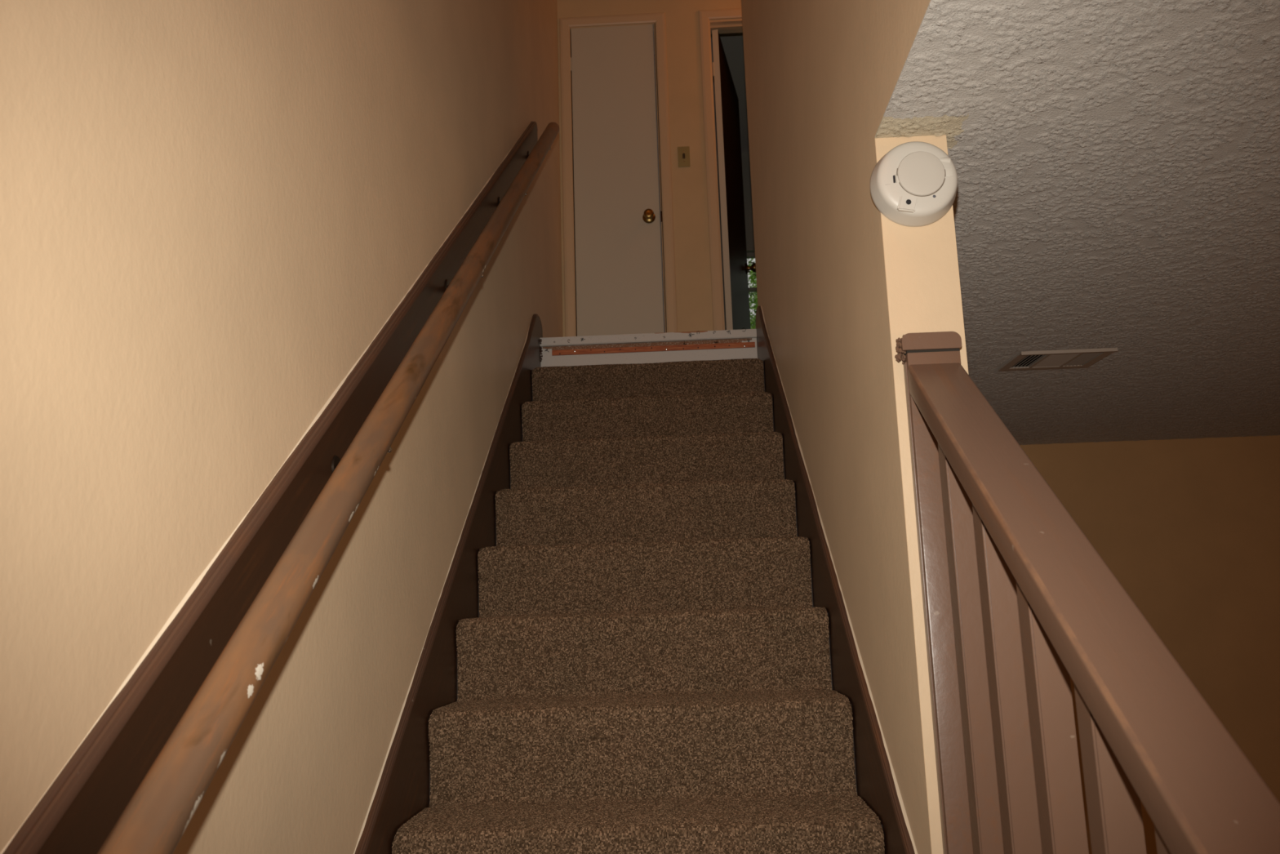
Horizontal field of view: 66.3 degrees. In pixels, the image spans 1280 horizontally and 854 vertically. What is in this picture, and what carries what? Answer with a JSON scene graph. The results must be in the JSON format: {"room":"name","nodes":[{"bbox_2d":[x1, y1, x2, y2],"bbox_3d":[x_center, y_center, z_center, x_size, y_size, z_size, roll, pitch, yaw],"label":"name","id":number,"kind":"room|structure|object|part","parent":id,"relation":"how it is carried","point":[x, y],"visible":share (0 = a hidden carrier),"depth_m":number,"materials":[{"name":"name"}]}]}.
{"room":"home staircase","nodes":[
{"label":"home staircase","id":0,"kind":"room"},
{"bbox_2d":[0,0,563,853],"bbox_3d":[-0.552,-0.401,2.536,0.120,5.373,10.220,-2,-10,2],"label":"wall","id":1,"kind":"structure","parent":0,"point":[211,211],"depth_m":1.29,"materials":[{"name":"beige paint"}]},
{"bbox_2d":[0,121,559,853],"bbox_3d":[-0.443,-0.169,2.044,0.117,3.044,3.945,-2,-10,2],"label":"handrail","id":2,"kind":"object","parent":1,"relation":"attached to","point":[138,778],"visible":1,"depth_m":1.16,"materials":[{"name":"brown paint"}]},
{"bbox_3d":[-0.487,0.065,1.576,0.003,0.040,0.040,-2,-10,2],"label":"mounting plate","id":3,"kind":"part","parent":2,"relation":"part of","materials":[{"name":"grey metal"}]},
{"bbox_3d":[-0.473,-0.344,2.413,0.003,0.040,0.040,-2,-10,2],"label":"mounting plate","id":4,"kind":"part","parent":2,"relation":"part of","materials":[{"name":"grey metal"}]},
{"bbox_2d":[556,0,741,337],"bbox_3d":[1.227,-1.450,5.272,3.315,2.438,0.115,-2,-10,2],"label":"wall","id":5,"kind":"structure","parent":0,"point":[690,206],"depth_m":5.28,"materials":[{"name":"beige paint"}]},
{"bbox_2d":[570,24,664,336],"bbox_3d":[-0.120,-1.218,5.216,0.480,2.027,0.101,-2,-10,2],"label":"door","id":6,"kind":"structure","parent":5,"relation":"in","point":[619,268],"depth_m":5.25,"materials":[{"name":"beige paint"}]},
{"bbox_3d":[0.046,-1.118,5.173,0.068,0.068,0.066,-2,-10,2],"label":"knob","id":7,"kind":"part","parent":6,"relation":"part of","materials":[{"name":"gold metal"}]},
{"bbox_3d":[0.116,-1.116,5.197,0.014,0.060,0.004,-2,-10,2],"label":"strike plate","id":8,"kind":"part","parent":6,"relation":"part of","materials":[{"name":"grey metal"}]},
{"bbox_2d":[559,12,677,337],"bbox_3d":[-0.118,-1.232,5.282,0.586,2.097,0.131,-2,-10,2],"label":"door frame","id":9,"kind":"structure","parent":5,"relation":"attached to","point":[659,19],"depth_m":5.26,"materials":[{"name":"beige wood"}]},
{"bbox_3d":[-0.385,-1.232,5.235,0.057,2.097,0.016,-2,-10,2],"label":"casing","id":10,"kind":"part","parent":9,"relation":"part of","materials":[{"name":"beige wood"}]},
{"bbox_3d":[-0.153,-2.245,5.409,0.586,0.057,0.016,-2,-10,2],"label":"head casing","id":11,"kind":"part","parent":9,"relation":"part of","materials":[{"name":"beige wood"}]},
{"bbox_3d":[0.143,-1.252,5.216,0.057,2.097,0.016,-2,-10,2],"label":"casing","id":12,"kind":"part","parent":9,"relation":"part of","materials":[{"name":"beige wood"}]},
{"bbox_2d":[677,146,690,167],"bbox_3d":[0.234,-1.448,5.246,0.064,0.116,0.019,-2,-10,2],"label":"light switch","id":13,"kind":"object","parent":5,"relation":"attached to","point":[683,153],"visible":1,"depth_m":5.25,"materials":[{"name":"beige plastic"}]},
{"bbox_2d":[698,8,742,330],"bbox_3d":[0.802,-1.268,5.249,0.891,2.099,0.131,-2,-10,2],"label":"door frame","id":14,"kind":"structure","parent":5,"relation":"attached to","point":[704,15],"depth_m":5.25,"materials":[{"name":"beige wood"}]},
{"bbox_3d":[0.383,-1.262,5.207,0.057,2.099,0.016,-2,-10,2],"label":"casing","id":15,"kind":"part","parent":14,"relation":"part of","materials":[{"name":"beige wood"}]},
{"bbox_3d":[0.767,-2.282,5.376,0.891,0.057,0.016,-2,-10,2],"label":"head casing","id":16,"kind":"part","parent":14,"relation":"part of","materials":[{"name":"beige wood"}]},
{"bbox_2d":[711,29,755,329],"bbox_3d":[0.566,-1.151,5.617,0.164,1.993,0.802,-3,-10,9],"label":"door","id":17,"kind":"structure","parent":5,"relation":"in","point":[735,268],"depth_m":5.46,"materials":[{"name":"black"}]},
{"bbox_3d":[0.674,-0.958,5.910,0.066,0.068,0.068,-4,-11,13],"label":"knob","id":18,"kind":"part","parent":17,"relation":"part of","materials":[{"name":"gold metal"}]},
{"bbox_2d":[716,152,755,329],"bbox_3d":[1.333,-1.008,7.702,3.315,2.438,0.120,-2,-10,2],"label":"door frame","id":19,"kind":"structure","parent":5,"relation":"attached to","point":[749,234],"depth_m":7.80,"materials":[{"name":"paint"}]},
{"bbox_2d":[746,244,757,328],"bbox_3d":[1.330,-0.965,7.654,1.240,0.980,0.120,-2,-10,2],"label":"window","id":20,"kind":"structure","parent":19,"relation":"attached to","point":[753,295],"depth_m":7.72,"materials":[{"name":"clear glass"}]},
{"bbox_3d":[1.329,-0.972,7.614,1.240,0.980,0.040,-2,-10,2],"label":"casing","id":21,"kind":"part","parent":20,"relation":"part of","materials":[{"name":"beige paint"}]},
{"bbox_3d":[1.332,-0.964,7.689,1.120,0.870,0.050,-2,-10,2],"label":"frame","id":22,"kind":"part","parent":20,"relation":"part of","materials":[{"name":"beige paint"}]},
{"bbox_2d":[653,57,665,332],"bbox_3d":[-0.051,-1.232,6.241,0.675,2.438,0.050,-2,-10,2],"label":"wall","id":23,"kind":"structure","parent":0,"point":[655,57],"depth_m":6.25,"materials":[{"name":"beige paint"}]},
{"bbox_2d":[741,0,968,853],"bbox_3d":[0.424,-0.805,0.777,0.123,5.273,6.700,-2,-10,2],"label":"wall","id":24,"kind":"structure","parent":0,"point":[839,281],"depth_m":1.95,"materials":[{"name":"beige paint"}]},
{"bbox_2d":[870,141,957,226],"bbox_3d":[0.468,-0.418,1.663,0.148,0.148,0.048,-2,-10,2],"label":"smoke detector","id":25,"kind":"object","parent":24,"relation":"attached to","point":[914,184],"visible":1,"depth_m":1.65,"materials":[{"name":"beige plastic"}]},
{"bbox_2d":[894,331,1279,853],"bbox_3d":[0.464,0.763,0.661,0.119,2.144,1.596,-2,-10,2],"label":"guardrail","id":26,"kind":"object","parent":24,"relation":"attached to","point":[1018,602],"visible":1,"depth_m":1.12,"materials":[{"name":"brown paint"}]},
{"bbox_3d":[0.513,0.918,1.425,0.086,2.112,0.034,-2,-10,2],"label":"newel post","id":27,"kind":"part","parent":26,"relation":"part of","materials":[{"name":"brown paint"}]},
{"bbox_2d":[874,0,1279,444],"bbox_3d":[2.482,-0.684,1.337,4.182,0.104,8.020,-2,-10,2],"label":"ceiling","id":28,"kind":"structure","parent":0,"point":[1117,162],"depth_m":2.00,"materials":[{"name":"paint"}]},
{"bbox_2d":[997,347,1117,371],"bbox_3d":[1.418,-0.227,3.346,0.312,0.012,0.247,-2,-10,2],"label":"ceiling vent","id":29,"kind":"object","parent":28,"relation":"in","point":[1085,357],"visible":1,"depth_m":3.33,"materials":[{"name":"black"}]},
{"bbox_2d":[1019,435,1279,853],"bbox_3d":[2.755,1.309,5.043,4.059,2.505,0.098,-2,-10,2],"label":"wall","id":30,"kind":"structure","parent":0,"point":[1189,529],"depth_m":5.11,"materials":[{"name":"beige paint"}]},
{"bbox_3d":[2.036,1.892,0.863,5.235,0.100,8.170,-2,-10,2],"label":"floor","id":31,"kind":"structure","parent":0,"visible":0},
{"bbox_2d":[353,305,917,853],"bbox_3d":[-0.008,0.610,1.933,0.933,2.932,4.062,-2,-10,2],"label":"staircase","id":32,"kind":"structure","parent":31,"relation":"on","point":[402,791],"depth_m":2.39,"materials":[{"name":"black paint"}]},
{"bbox_3d":[-0.467,0.615,1.952,0.015,2.907,4.062,-2,-10,2],"label":"cap moulding","id":33,"kind":"part","parent":32,"relation":"part of","materials":[{"name":"brown paint"}]},
{"bbox_2d":[391,358,884,853],"bbox_3d":[0.002,0.772,2.046,0.900,2.646,3.612,-2,-10,2],"label":"carpet","id":34,"kind":"object","parent":32,"relation":"on","point":[643,667],"visible":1,"depth_m":2.35,"materials":[{"name":"brown carpet"}]},
{"bbox_3d":[0.449,0.585,1.890,0.015,2.888,4.007,-2,-10,2],"label":"cap moulding","id":35,"kind":"part","parent":32,"relation":"part of","materials":[{"name":"brown paint"}]}
]}

